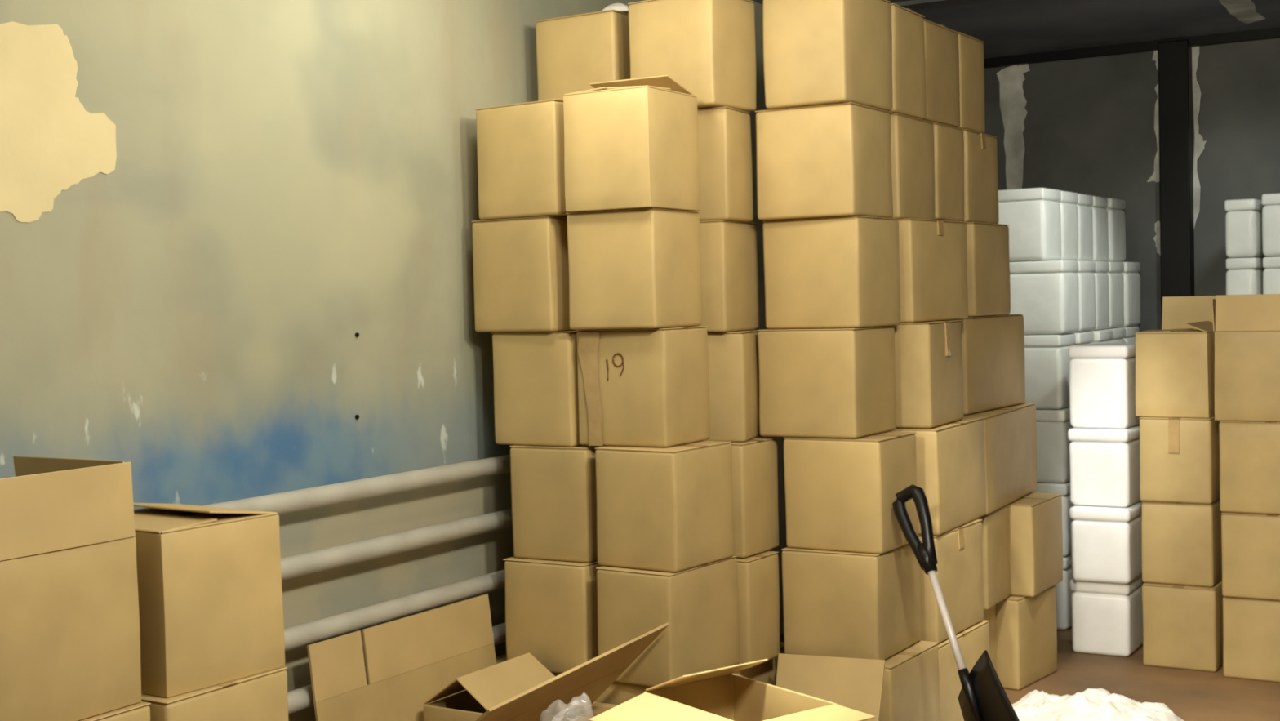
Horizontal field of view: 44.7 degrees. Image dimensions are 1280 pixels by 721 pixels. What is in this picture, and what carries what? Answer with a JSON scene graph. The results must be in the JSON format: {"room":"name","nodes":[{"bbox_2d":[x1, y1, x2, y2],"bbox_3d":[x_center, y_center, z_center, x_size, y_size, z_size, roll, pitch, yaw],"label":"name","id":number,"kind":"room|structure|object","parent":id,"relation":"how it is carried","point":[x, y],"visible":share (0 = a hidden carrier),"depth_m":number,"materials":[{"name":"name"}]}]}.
{"room":"warehouse","nodes":[
{"label":"warehouse","id":0,"kind":"room"},
{"bbox_2d":[0,0,787,720],"bbox_3d":[-1.904,0.041,3.468,0.300,2.945,13.900,0,3,32],"label":"wall","id":1,"kind":"structure","parent":0,"point":[290,180],"depth_m":4.58,"materials":[{"name":"paint"}]},
{"bbox_2d":[0,21,116,222],"bbox_3d":[-1.517,-0.588,3.809,0.003,0.499,0.575,0,3,32],"label":"peeling paint","id":2,"kind":"object","parent":1,"relation":"attached to","point":[49,142],"depth_m":3.86,"materials":[{"name":"beige paint"}]},
{"bbox_2d":[201,454,511,514],"bbox_3d":[-1.768,0.481,3.291,0.106,0.076,6.700,0,3,32],"label":"pipe","id":3,"kind":"object","parent":1,"relation":"attached to","point":[291,501],"visible":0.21,"depth_m":4.74,"materials":[{"name":"metal"}]},
{"bbox_2d":[283,569,504,651],"bbox_3d":[-1.758,0.874,3.306,0.106,0.076,6.700,0,3,32],"label":"pipe","id":4,"kind":"object","parent":1,"relation":"attached to","point":[303,634],"visible":0.21,"depth_m":4.81,"materials":[{"name":"metal"}]},
{"bbox_2d":[280,508,511,580],"bbox_3d":[-1.763,0.669,3.298,0.106,0.076,6.700,0,3,32],"label":"pipe","id":5,"kind":"object","parent":1,"relation":"attached to","point":[308,562],"visible":0.21,"depth_m":4.82,"materials":[{"name":"metal"}]},
{"bbox_2d":[751,0,1279,58],"bbox_3d":[1.236,-1.544,1.621,7.590,0.200,14.200,0,3,32],"label":"ceiling","id":6,"kind":"structure","parent":0,"point":[1006,28],"depth_m":7.88,"materials":[{"name":"paint"}]},
{"bbox_2d":[780,626,1279,720],"bbox_3d":[1.320,1.598,1.746,7.590,0.200,14.200,0,3,32],"label":"floor","id":7,"kind":"structure","parent":0,"point":[1192,695],"depth_m":6.22,"materials":[{"name":"concrete"}]},
{"bbox_2d":[306,593,496,720],"bbox_3d":[-0.696,1.111,4.841,0.078,0.621,0.850,0,3,32],"label":"carton","id":8,"kind":"object","parent":7,"relation":"on","point":[410,660],"visible":0.97,"depth_m":4.80,"materials":[{"name":"cardboard"}]},
{"bbox_2d":[422,652,555,720],"bbox_3d":[-0.451,1.188,4.898,0.262,0.464,0.404,0,3,32],"label":"carton","id":9,"kind":"object","parent":7,"relation":"on","point":[486,687],"visible":0.59,"depth_m":4.83,"materials":[{"name":"cardboard"}]},
{"bbox_2d":[495,653,560,676],"bbox_3d":[-0.221,1.201,5.419,0.403,0.385,0.602,0,3,32],"label":"carton","id":10,"kind":"object","parent":7,"relation":"on","point":[501,658],"visible":0.03,"depth_m":5.31,"materials":[{"name":"cardboard"}]},
{"bbox_2d":[502,555,604,673],"bbox_3d":[-0.162,0.826,5.338,0.332,0.365,0.606,0,3,31],"label":"carton","id":11,"kind":"object","parent":10,"relation":"on","point":[551,606],"visible":0.34,"depth_m":5.06,"materials":[{"name":"cardboard"}]},
{"bbox_2d":[509,444,606,562],"bbox_3d":[-0.151,0.455,5.351,0.311,0.374,0.603,0,3,30],"label":"carton","id":12,"kind":"object","parent":11,"relation":"on","point":[554,499],"visible":0.41,"depth_m":5.08,"materials":[{"name":"cardboard"}]},
{"bbox_2d":[491,329,581,446],"bbox_3d":[-0.200,0.079,5.374,0.327,0.376,0.602,0,3,32],"label":"carton","id":13,"kind":"object","parent":12,"relation":"on","point":[535,378],"visible":0.46,"depth_m":5.11,"materials":[{"name":"cardboard"}]},
{"bbox_2d":[471,216,582,332],"bbox_3d":[-0.253,-0.295,5.359,0.341,0.373,0.601,0,3,35],"label":"carton","id":14,"kind":"object","parent":13,"relation":"on","point":[521,264],"visible":0.48,"depth_m":5.09,"materials":[{"name":"cardboard"}]},
{"bbox_2d":[475,98,573,219],"bbox_3d":[-0.232,-0.665,5.308,0.356,0.368,0.606,0,3,36],"label":"carton","id":15,"kind":"object","parent":14,"relation":"on","point":[520,155],"visible":0.34,"depth_m":5.05,"materials":[{"name":"cardboard"}]},
{"bbox_2d":[535,9,629,101],"bbox_3d":[-0.141,-1.035,5.543,0.338,0.344,0.334,0,3,33],"label":"carton","id":16,"kind":"object","parent":15,"relation":"on","point":[574,52],"visible":0.5,"depth_m":5.39,"materials":[{"name":"cardboard"}]},
{"bbox_2d":[553,702,617,720],"bbox_3d":[-0.166,1.252,4.788,0.303,0.329,0.303,0,3,33],"label":"carton","id":17,"kind":"object","parent":7,"relation":"on","point":[590,711],"visible":0.16,"depth_m":4.81,"materials":[{"name":"cardboard"}]},
{"bbox_2d":[475,622,668,720],"bbox_3d":[-0.263,0.957,4.436,0.305,0.284,0.860,0,3,32],"label":"flap","id":18,"kind":"object","parent":17,"relation":"on","point":[578,687],"visible":1,"depth_m":4.52,"materials":[{"name":"cardboard"}]},
{"bbox_2d":[594,674,727,705],"bbox_3d":[0.065,1.203,5.056,0.336,0.395,0.365,0,3,32],"label":"carton","id":19,"kind":"object","parent":7,"relation":"on","point":[618,692],"visible":0.06,"depth_m":4.92,"materials":[{"name":"cardboard"}]},
{"bbox_2d":[595,555,739,688],"bbox_3d":[0.093,0.825,5.009,0.292,0.358,0.406,0,3,35],"label":"carton","id":20,"kind":"object","parent":19,"relation":"on","point":[699,603],"visible":0.68,"depth_m":4.86,"materials":[{"name":"cardboard"}]},
{"bbox_2d":[594,440,733,572],"bbox_3d":[0.082,0.457,4.997,0.316,0.376,0.346,0,3,36],"label":"carton","id":21,"kind":"object","parent":20,"relation":"on","point":[668,508],"visible":0.88,"depth_m":4.87,"materials":[{"name":"cardboard"}]},
{"bbox_2d":[575,325,710,447],"bbox_3d":[0.012,0.080,5.062,0.347,0.374,0.310,0,3,31],"label":"carton","id":22,"kind":"object","parent":21,"relation":"on","point":[637,387],"visible":0.96,"depth_m":4.94,"materials":[{"name":"cardboard"}]},
{"bbox_2d":[565,208,702,329],"bbox_3d":[-0.015,-0.292,5.024,0.324,0.372,0.336,0,3,29],"label":"carton","id":23,"kind":"object","parent":22,"relation":"on","point":[629,268],"visible":1,"depth_m":4.89,"materials":[{"name":"cardboard"}]},
{"bbox_2d":[563,75,700,212],"bbox_3d":[-0.025,-0.689,4.973,0.319,0.423,0.341,0,3,30],"label":"carton","id":24,"kind":"object","parent":23,"relation":"on","point":[633,143],"visible":0.87,"depth_m":4.84,"materials":[{"name":"cardboard"}]},
{"bbox_2d":[589,658,875,720],"bbox_3d":[0.275,1.125,4.007,0.596,0.622,0.582,-3,3,-35],"label":"carton","id":25,"kind":"object","parent":7,"relation":"on","point":[729,697],"visible":1,"depth_m":4.16,"materials":[{"name":"cardboard"}]},
{"bbox_2d":[729,641,785,685],"bbox_3d":[0.266,1.191,5.425,0.405,0.378,0.400,0,3,32],"label":"carton","id":26,"kind":"object","parent":7,"relation":"on","point":[766,672],"visible":0.04,"depth_m":5.30,"materials":[{"name":"cardboard"}]},
{"bbox_2d":[734,551,780,668],"bbox_3d":[0.251,0.828,5.285,0.403,0.357,0.221,0,3,34],"label":"carton","id":27,"kind":"object","parent":26,"relation":"on","point":[757,574],"visible":0.33,"depth_m":5.14,"materials":[{"name":"cardboard"}]},
{"bbox_2d":[728,436,779,557],"bbox_3d":[0.248,0.457,5.318,0.386,0.378,0.260,0,3,33],"label":"carton","id":28,"kind":"object","parent":27,"relation":"on","point":[753,461],"visible":0.38,"depth_m":5.18,"materials":[{"name":"cardboard"}]},
{"bbox_2d":[702,329,759,441],"bbox_3d":[0.217,0.085,5.312,0.354,0.366,0.246,-1,2,18],"label":"carton","id":29,"kind":"object","parent":28,"relation":"on","point":[732,356],"visible":0.38,"depth_m":5.17,"materials":[{"name":"cardboard"}]},
{"bbox_2d":[688,220,759,332],"bbox_3d":[0.191,-0.283,5.323,0.351,0.368,0.317,0,3,26],"label":"carton","id":30,"kind":"object","parent":29,"relation":"on","point":[728,249],"visible":0.55,"depth_m":5.15,"materials":[{"name":"cardboard"}]},
{"bbox_2d":[691,106,753,222],"bbox_3d":[0.186,-0.650,5.257,0.337,0.370,0.227,0,3,27],"label":"carton","id":31,"kind":"object","parent":30,"relation":"on","point":[725,161],"visible":0.46,"depth_m":5.12,"materials":[{"name":"cardboard"}]},
{"bbox_2d":[627,0,755,111],"bbox_3d":[0.176,-1.020,5.235,0.343,0.369,0.279,0,3,35],"label":"carton","id":32,"kind":"object","parent":31,"relation":"on","point":[707,46],"visible":0.73,"depth_m":5.11,"materials":[{"name":"cardboard"}]},
{"bbox_2d":[775,653,885,720],"bbox_3d":[0.582,1.179,4.978,0.435,0.419,0.285,0,3,32],"label":"flap","id":33,"kind":"object","parent":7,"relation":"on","point":[854,683],"visible":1,"depth_m":5.05,"materials":[{"name":"cardboard"}]},
{"bbox_2d":[879,640,939,720],"bbox_3d":[0.762,1.177,5.326,0.404,0.387,0.423,0,3,33],"label":"carton","id":34,"kind":"object","parent":7,"relation":"on","point":[911,679],"visible":0.35,"depth_m":5.20,"materials":[{"name":"cardboard"}]},
{"bbox_2d":[782,543,920,659],"bbox_3d":[0.727,0.803,5.318,0.352,0.360,0.407,0,3,30],"label":"carton","id":35,"kind":"object","parent":34,"relation":"on","point":[836,603],"visible":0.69,"depth_m":5.15,"materials":[{"name":"cardboard"}]},
{"bbox_2d":[783,431,918,553],"bbox_3d":[0.719,0.438,5.281,0.362,0.373,0.328,0,3,32],"label":"carton","id":36,"kind":"object","parent":35,"relation":"on","point":[840,493],"visible":0.8,"depth_m":5.14,"materials":[{"name":"cardboard"}]},
{"bbox_2d":[756,325,896,438],"bbox_3d":[0.643,0.068,5.326,0.364,0.362,0.360,0,3,31],"label":"carton","id":37,"kind":"object","parent":36,"relation":"on","point":[839,383],"visible":0.92,"depth_m":5.18,"materials":[{"name":"cardboard"}]},
{"bbox_2d":[762,215,900,328],"bbox_3d":[0.658,-0.298,5.316,0.364,0.366,0.359,0,3,32],"label":"carton","id":38,"kind":"object","parent":37,"relation":"on","point":[841,272],"visible":1,"depth_m":5.17,"materials":[{"name":"cardboard"}]},
{"bbox_2d":[755,102,893,220],"bbox_3d":[0.627,-0.662,5.279,0.360,0.365,0.367,0,3,31],"label":"carton","id":39,"kind":"object","parent":38,"relation":"on","point":[831,160],"visible":0.89,"depth_m":5.13,"materials":[{"name":"cardboard"}]},
{"bbox_2d":[762,0,893,111],"bbox_3d":[0.635,-1.029,5.230,0.309,0.369,0.382,0,3,33],"label":"carton","id":40,"kind":"object","parent":39,"relation":"on","point":[817,52],"visible":0.82,"depth_m":5.09,"materials":[{"name":"cardboard"}]},
{"bbox_2d":[892,484,1019,720],"bbox_3d":[1.005,0.893,4.768,0.079,0.965,0.766,-2,2,-22],"label":"snow shovel","id":41,"kind":"object","parent":7,"relation":"on","point":[982,696],"visible":1,"depth_m":4.81,"materials":[{"name":"black plastic"}]},
{"bbox_2d":[957,667,982,720],"bbox_3d":[1.007,1.028,4.729,0.036,0.171,0.123,-2,2,-15],"label":"socket","id":42,"kind":"object","parent":41,"relation":"attached to","point":[971,682],"depth_m":4.72,"materials":[{"name":"black plastic"}]},
{"bbox_2d":[937,619,989,720],"bbox_3d":[1.012,1.166,5.735,0.404,0.364,0.503,0,3,33],"label":"carton","id":43,"kind":"object","parent":7,"relation":"on","point":[973,641],"visible":0.23,"depth_m":5.54,"materials":[{"name":"cardboard"}]},
{"bbox_2d":[918,519,983,642],"bbox_3d":[0.993,0.792,5.723,0.409,0.381,0.462,0,3,33],"label":"carton","id":44,"kind":"object","parent":43,"relation":"on","point":[958,550],"visible":0.29,"depth_m":5.57,"materials":[{"name":"cardboard"}]},
{"bbox_2d":[889,417,986,535],"bbox_3d":[1.001,0.413,5.744,0.404,0.372,0.564,0,3,29],"label":"carton","id":45,"kind":"object","parent":44,"relation":"on","point":[950,466],"visible":0.41,"depth_m":5.54,"materials":[{"name":"cardboard"}]},
{"bbox_2d":[889,320,963,427],"bbox_3d":[0.927,0.044,5.672,0.412,0.369,0.410,0,3,28],"label":"carton","id":46,"kind":"object","parent":45,"relation":"on","point":[928,355],"visible":0.48,"depth_m":5.45,"materials":[{"name":"cardboard"}]},
{"bbox_2d":[895,218,968,322],"bbox_3d":[0.923,-0.325,5.718,0.407,0.362,0.489,0,3,36],"label":"carton","id":47,"kind":"object","parent":46,"relation":"on","point":[933,253],"visible":0.47,"depth_m":5.54,"materials":[{"name":"cardboard"}]},
{"bbox_2d":[889,113,935,219],"bbox_3d":[0.820,-0.684,5.656,0.404,0.364,0.394,0,3,30],"label":"carton","id":48,"kind":"object","parent":47,"relation":"on","point":[913,148],"visible":0.3,"depth_m":5.51,"materials":[{"name":"cardboard"}]},
{"bbox_2d":[887,3,925,119],"bbox_3d":[0.781,-1.047,5.570,0.402,0.369,0.323,0,3,30],"label":"carton","id":49,"kind":"object","parent":48,"relation":"on","point":[907,26],"visible":0.34,"depth_m":5.45,"materials":[{"name":"cardboard"}]},
{"bbox_2d":[932,122,964,221],"bbox_3d":[1.004,-0.706,5.964,0.403,0.355,0.306,0,3,31],"label":"carton","id":50,"kind":"object","parent":47,"relation":"on","point":[948,140],"visible":0.36,"depth_m":5.83,"materials":[{"name":"cardboard"}]},
{"bbox_2d":[922,18,959,127],"bbox_3d":[0.957,-1.062,5.883,0.405,0.361,0.374,0,3,31],"label":"carton","id":51,"kind":"object","parent":50,"relation":"on","point":[941,42],"visible":0.35,"depth_m":5.76,"materials":[{"name":"cardboard"}]},
{"bbox_2d":[983,604,996,672],"bbox_3d":[1.205,1.138,6.240,0.403,0.370,0.222,0,3,32],"label":"carton","id":52,"kind":"object","parent":7,"relation":"on","point":[989,615],"visible":0.06,"depth_m":6.17,"materials":[{"name":"cardboard"}]},
{"bbox_2d":[975,504,1010,609],"bbox_3d":[1.234,0.769,6.194,0.404,0.368,0.332,0,3,29],"label":"carton","id":53,"kind":"object","parent":52,"relation":"on","point":[995,525],"visible":0.35,"depth_m":6.05,"materials":[{"name":"cardboard"}]},
{"bbox_2d":[963,402,1035,515],"bbox_3d":[1.325,0.385,6.348,0.405,0.374,0.805,0,3,28],"label":"carton","id":54,"kind":"object","parent":53,"relation":"on","point":[1010,431],"visible":0.37,"depth_m":6.19,"materials":[{"name":"cardboard"}]},
{"bbox_2d":[955,313,1025,414],"bbox_3d":[1.275,0.007,6.376,0.407,0.377,0.655,0,3,34],"label":"carton","id":55,"kind":"object","parent":54,"relation":"on","point":[993,372],"visible":0.35,"depth_m":6.22,"materials":[{"name":"cardboard"}]},
{"bbox_2d":[964,222,1010,316],"bbox_3d":[1.236,-0.362,6.286,0.404,0.365,0.416,0,3,33],"label":"carton","id":56,"kind":"object","parent":55,"relation":"on","point":[988,244],"visible":0.47,"depth_m":6.13,"materials":[{"name":"cardboard"}]},
{"bbox_2d":[962,128,997,223],"bbox_3d":[1.189,-0.722,6.268,0.409,0.357,0.396,0,3,30],"label":"carton","id":57,"kind":"object","parent":56,"relation":"on","point":[980,157],"visible":0.38,"depth_m":6.12,"materials":[{"name":"cardboard"}]},
{"bbox_2d":[957,32,985,133],"bbox_3d":[1.131,-1.080,6.179,0.404,0.365,0.297,0,3,31],"label":"carton","id":58,"kind":"object","parent":57,"relation":"on","point":[971,61],"visible":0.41,"depth_m":6.06,"materials":[{"name":"cardboard"}]},
{"bbox_2d":[995,584,1057,689],"bbox_3d":[1.496,1.124,6.442,0.336,0.367,0.394,0,3,38],"label":"carton","id":59,"kind":"object","parent":7,"relation":"on","point":[1026,628],"visible":0.46,"depth_m":6.25,"materials":[{"name":"cardboard"}]},
{"bbox_2d":[1008,492,1062,596],"bbox_3d":[1.525,0.752,6.456,0.356,0.371,0.396,0,3,32],"label":"carton","id":60,"kind":"object","parent":59,"relation":"on","point":[1035,518],"visible":0.5,"depth_m":6.25,"materials":[{"name":"cardboard"}]},
{"bbox_2d":[1054,553,1073,629],"bbox_3d":[1.919,1.085,7.446,0.335,0.342,0.280,0,3,31],"label":"foam box","id":61,"kind":"object","parent":7,"relation":"on","point":[1063,590],"visible":0.16,"depth_m":7.26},
{"bbox_2d":[1031,480,1075,556],"bbox_3d":[1.913,0.740,7.428,0.335,0.342,0.279,0,3,31],"label":"foam box","id":62,"kind":"object","parent":61,"relation":"on","point":[1063,488],"visible":0.19,"depth_m":7.25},
{"bbox_2d":[1035,406,1075,483],"bbox_3d":[1.901,0.396,7.415,0.332,0.342,0.280,0,3,31],"label":"foam box","id":63,"kind":"object","parent":62,"relation":"on","point":[1053,426],"visible":0.31,"depth_m":7.25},
{"bbox_2d":[1023,333,1075,408],"bbox_3d":[1.882,0.049,7.409,0.336,0.347,0.277,0,3,32],"label":"foam box","id":64,"kind":"object","parent":63,"relation":"on","point":[1046,359],"visible":0.43,"depth_m":7.26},
{"bbox_2d":[1008,260,1079,334],"bbox_3d":[1.887,-0.299,7.387,0.336,0.342,0.281,0,3,31],"label":"foam box","id":65,"kind":"object","parent":64,"relation":"on","point":[1046,292],"visible":0.75,"depth_m":7.25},
{"bbox_2d":[997,187,1061,262],"bbox_3d":[1.810,-0.641,7.415,0.336,0.337,0.280,0,3,33],"label":"foam box","id":66,"kind":"object","parent":65,"relation":"on","point":[1033,215],"visible":0.67,"depth_m":7.27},
{"bbox_2d":[1011,688,1184,720],"bbox_3d":[1.593,1.261,5.571,0.789,0.152,0.748,-1,2,12],"label":"plastic sheet","id":67,"kind":"object","parent":7,"relation":"on","point":[1091,704],"visible":0.88,"depth_m":5.52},
{"bbox_2d":[1070,573,1145,656],"bbox_3d":[2.090,1.110,6.919,0.261,0.325,0.391,0,3,30],"label":"foam box","id":68,"kind":"object","parent":7,"relation":"on","point":[1106,618],"visible":0.69,"depth_m":6.76,"materials":[{"name":"plastic"}]},
{"bbox_2d":[1069,499,1142,583],"bbox_3d":[2.069,0.786,6.849,0.259,0.322,0.391,0,3,30],"label":"foam box","id":69,"kind":"object","parent":68,"relation":"on","point":[1106,546],"visible":0.85,"depth_m":6.69,"materials":[{"name":"plastic"}]},
{"bbox_2d":[1067,424,1141,506],"bbox_3d":[2.073,0.454,6.865,0.262,0.333,0.393,0,3,32],"label":"foam box","id":70,"kind":"object","parent":69,"relation":"on","point":[1104,462],"visible":0.81,"depth_m":6.71,"materials":[{"name":"plastic"}]},
{"bbox_2d":[1067,342,1142,428],"bbox_3d":[2.074,0.106,6.871,0.264,0.356,0.391,0,3,32],"label":"foam box","id":71,"kind":"object","parent":70,"relation":"on","point":[1101,375],"visible":0.72,"depth_m":6.71,"materials":[{"name":"plastic"}]},
{"bbox_2d":[1142,579,1223,671],"bbox_3d":[2.343,1.104,6.644,0.314,0.346,0.413,0,3,32],"label":"carton","id":72,"kind":"object","parent":7,"relation":"on","point":[1183,624],"visible":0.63,"depth_m":6.47,"materials":[{"name":"cardboard"}]},
{"bbox_2d":[1141,498,1222,586],"bbox_3d":[2.343,0.756,6.664,0.302,0.346,0.406,0,3,32],"label":"carton","id":73,"kind":"object","parent":72,"relation":"on","point":[1181,542],"visible":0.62,"depth_m":6.49,"materials":[{"name":"cardboard"}]},
{"bbox_2d":[1138,415,1220,503],"bbox_3d":[2.327,0.406,6.636,0.306,0.353,0.418,0,3,32],"label":"carton","id":74,"kind":"object","parent":73,"relation":"on","point":[1179,456],"visible":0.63,"depth_m":6.46,"materials":[{"name":"cardboard"}]},
{"bbox_2d":[1134,295,1215,417],"bbox_3d":[2.326,-0.023,6.659,0.307,0.500,0.406,0,3,34],"label":"carton","id":75,"kind":"object","parent":74,"relation":"on","point":[1175,363],"visible":0.78,"depth_m":6.51,"materials":[{"name":"cardboard"}]},
{"bbox_2d":[1222,595,1279,682],"bbox_3d":[2.639,1.111,6.385,0.402,0.336,0.409,0,3,32],"label":"carton","id":76,"kind":"object","parent":7,"relation":"on","point":[1251,626],"visible":0.78,"depth_m":6.26,"materials":[{"name":"cardboard"}]},
{"bbox_2d":[1221,511,1279,599],"bbox_3d":[2.613,0.774,6.348,0.396,0.340,0.402,0,3,31],"label":"carton","id":77,"kind":"object","parent":76,"relation":"on","point":[1251,542],"visible":0.75,"depth_m":6.22,"materials":[{"name":"cardboard"}]},
{"bbox_2d":[1218,420,1279,514],"bbox_3d":[2.608,0.418,6.345,0.405,0.369,0.405,0,3,31],"label":"carton","id":78,"kind":"object","parent":77,"relation":"on","point":[1249,451],"visible":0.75,"depth_m":6.22,"materials":[{"name":"cardboard"}]},
{"bbox_2d":[1211,293,1279,421],"bbox_3d":[2.594,-0.020,6.351,0.417,0.505,0.407,0,3,32],"label":"carton","id":79,"kind":"object","parent":78,"relation":"on","point":[1246,327],"visible":1,"depth_m":6.22,"materials":[{"name":"cardboard"}]},
{"bbox_3d":[-1.336,1.318,3.396,0.406,0.370,0.388,0,3,32],"label":"carton","id":80,"kind":"object","parent":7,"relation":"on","visible":0},
{"bbox_2d":[78,701,151,720],"bbox_3d":[-1.338,0.947,3.381,0.403,0.370,0.384,0,3,32],"label":"carton","id":81,"kind":"object","parent":80,"relation":"on","point":[141,711],"visible":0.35,"depth_m":3.38,"materials":[{"name":"cardboard"}]},
{"bbox_2d":[0,455,142,720],"bbox_3d":[-1.372,0.496,3.366,0.412,0.532,0.379,0,3,31],"label":"carton","id":82,"kind":"object","parent":81,"relation":"on","point":[70,633],"visible":1,"depth_m":3.26,"materials":[{"name":"cardboard"}]},
{"bbox_3d":[-1.097,1.298,3.733,0.402,0.370,0.406,0,3,32],"label":"carton","id":83,"kind":"object","parent":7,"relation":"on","visible":0},
{"bbox_2d":[142,666,288,720],"bbox_3d":[-1.105,0.929,3.691,0.407,0.370,0.380,0,3,32],"label":"carton","id":84,"kind":"object","parent":83,"relation":"on","point":[260,696],"visible":0.32,"depth_m":3.59,"materials":[{"name":"cardboard"}]},
{"bbox_2d":[133,502,284,697],"bbox_3d":[-1.117,0.543,3.704,0.402,0.400,0.352,0,3,36],"label":"carton","id":85,"kind":"object","parent":84,"relation":"on","point":[211,605],"visible":0.66,"depth_m":3.56,"materials":[{"name":"cardboard"}]},
{"bbox_3d":[2.071,1.071,7.699,0.333,0.342,0.280,0,3,32],"label":"foam box","id":86,"kind":"object","parent":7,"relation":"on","visible":0},
{"bbox_3d":[2.063,0.726,7.685,0.335,0.342,0.279,0,3,31],"label":"foam box","id":87,"kind":"object","parent":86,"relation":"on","visible":0},
{"bbox_3d":[2.046,0.382,7.675,0.333,0.342,0.278,0,3,32],"label":"foam box","id":88,"kind":"object","parent":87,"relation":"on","visible":0},
{"bbox_2d":[1071,330,1093,345],"bbox_3d":[2.042,0.034,7.658,0.335,0.347,0.279,0,3,31],"label":"foam box","id":89,"kind":"object","parent":88,"relation":"on","point":[1082,337],"visible":0.09,"depth_m":7.53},
{"bbox_2d":[1074,260,1095,332],"bbox_3d":[2.040,-0.313,7.641,0.331,0.342,0.278,0,3,32],"label":"foam box","id":90,"kind":"object","parent":89,"relation":"on","point":[1086,278],"visible":0.35,"depth_m":7.53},
{"bbox_2d":[1057,190,1078,260],"bbox_3d":[1.962,-0.655,7.668,0.336,0.337,0.277,0,3,33],"label":"foam box","id":91,"kind":"object","parent":90,"relation":"on","point":[1069,222],"visible":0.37,"depth_m":7.55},
{"bbox_3d":[2.530,1.028,8.461,0.333,0.342,0.281,0,3,31],"label":"foam box","id":92,"kind":"object","parent":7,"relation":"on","visible":0},
{"bbox_3d":[2.527,0.684,8.444,0.334,0.342,0.278,0,3,32],"label":"foam box","id":93,"kind":"object","parent":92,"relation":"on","visible":0},
{"bbox_3d":[2.525,0.339,8.426,0.335,0.342,0.279,0,3,32],"label":"foam box","id":94,"kind":"object","parent":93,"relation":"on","visible":0},
{"bbox_2d":[1120,325,1139,342],"bbox_3d":[2.508,-0.008,8.417,0.336,0.347,0.280,0,3,32],"label":"foam box","id":95,"kind":"object","parent":94,"relation":"on","point":[1131,331],"visible":0.16,"depth_m":8.29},
{"bbox_2d":[1121,262,1141,326],"bbox_3d":[2.505,-0.355,8.400,0.335,0.342,0.279,0,3,33],"label":"foam box","id":96,"kind":"object","parent":95,"relation":"on","point":[1132,307],"visible":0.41,"depth_m":8.27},
{"bbox_2d":[1105,198,1126,262],"bbox_3d":[2.433,-0.697,8.425,0.334,0.337,0.278,0,3,33],"label":"foam box","id":97,"kind":"object","parent":96,"relation":"on","point":[1116,214],"visible":0.34,"depth_m":8.29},
{"bbox_3d":[3.067,1.045,7.810,0.155,0.332,0.392,0,3,32],"label":"foam box","id":98,"kind":"object","parent":7,"relation":"on","visible":0},
{"bbox_3d":[3.059,0.710,7.796,0.153,0.332,0.394,0,3,32],"label":"foam box","id":99,"kind":"object","parent":98,"relation":"on","visible":0},
{"bbox_3d":[3.050,0.376,7.783,0.154,0.332,0.392,0,3,32],"label":"foam box","id":100,"kind":"object","parent":99,"relation":"on","visible":0},
{"bbox_3d":[3.043,0.041,7.771,0.155,0.332,0.394,0,3,32],"label":"foam box","id":101,"kind":"object","parent":100,"relation":"on","visible":0},
{"bbox_2d":[1225,257,1265,294],"bbox_3d":[3.033,-0.319,7.756,0.154,0.382,0.397,0,3,32],"label":"foam box","id":102,"kind":"object","parent":101,"relation":"on","point":[1244,276],"visible":0.47,"depth_m":7.59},
{"bbox_2d":[1224,198,1266,257],"bbox_3d":[3.024,-0.653,7.742,0.155,0.282,0.394,0,3,32],"label":"foam box","id":103,"kind":"object","parent":102,"relation":"on","point":[1243,217],"visible":0.79,"depth_m":7.58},
{"bbox_3d":[3.289,1.044,7.674,0.336,0.332,0.391,0,3,32],"label":"foam box","id":104,"kind":"object","parent":7,"relation":"on","visible":0},
{"bbox_3d":[3.282,0.710,7.660,0.337,0.332,0.393,0,3,32],"label":"foam box","id":105,"kind":"object","parent":104,"relation":"on","visible":0},
{"bbox_3d":[3.272,0.375,7.647,0.336,0.332,0.393,0,3,32],"label":"foam box","id":106,"kind":"object","parent":105,"relation":"on","visible":0},
{"bbox_3d":[3.263,0.040,7.634,0.333,0.332,0.394,0,3,32],"label":"foam box","id":107,"kind":"object","parent":106,"relation":"on","visible":0},
{"bbox_2d":[1262,256,1279,293],"bbox_3d":[3.253,-0.319,7.620,0.336,0.382,0.391,0,3,32],"label":"foam box","id":108,"kind":"object","parent":107,"relation":"on","point":[1271,274],"visible":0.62,"depth_m":7.52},
{"bbox_2d":[1262,192,1279,256],"bbox_3d":[3.245,-0.664,7.606,0.334,0.302,0.392,0,3,32],"label":"foam box","id":109,"kind":"object","parent":108,"relation":"on","point":[1271,211],"visible":0.98,"depth_m":7.50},
{"bbox_2d":[984,38,1279,331],"bbox_3d":[4.918,-0.303,7.595,7.590,2.945,0.300,0,3,32],"label":"wall","id":110,"kind":"structure","parent":0,"point":[1089,122],"depth_m":8.68,"materials":[{"name":"paint"}]},
{"bbox_2d":[996,63,1030,189],"bbox_3d":[2.179,-1.221,9.052,0.200,1.014,0.003,0,3,32],"label":"peeling paint","id":111,"kind":"object","parent":110,"relation":"attached to","point":[1013,102],"depth_m":9.05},
{"bbox_2d":[983,26,1279,68],"bbox_3d":[4.788,-1.741,7.389,6.990,0.050,0.050,0,3,32],"label":"ceiling beam","id":112,"kind":"structure","parent":110,"relation":"attached to","point":[1272,33],"depth_m":8.65,"materials":[{"name":"metal"}]},
{"bbox_2d":[1157,39,1195,317],"bbox_3d":[2.962,-0.280,8.566,0.160,2.925,0.100,0,3,32],"label":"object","id":113,"kind":"structure","parent":110,"relation":"attached to","point":[1174,57],"depth_m":8.49,"materials":[{"name":"black paint"}]},
{"bbox_2d":[1191,46,1206,226],"bbox_3d":[3.058,-1.224,8.510,0.074,1.011,0.003,0,3,32],"label":"peeling paint","id":114,"kind":"object","parent":110,"relation":"attached to","point":[1199,144],"depth_m":8.51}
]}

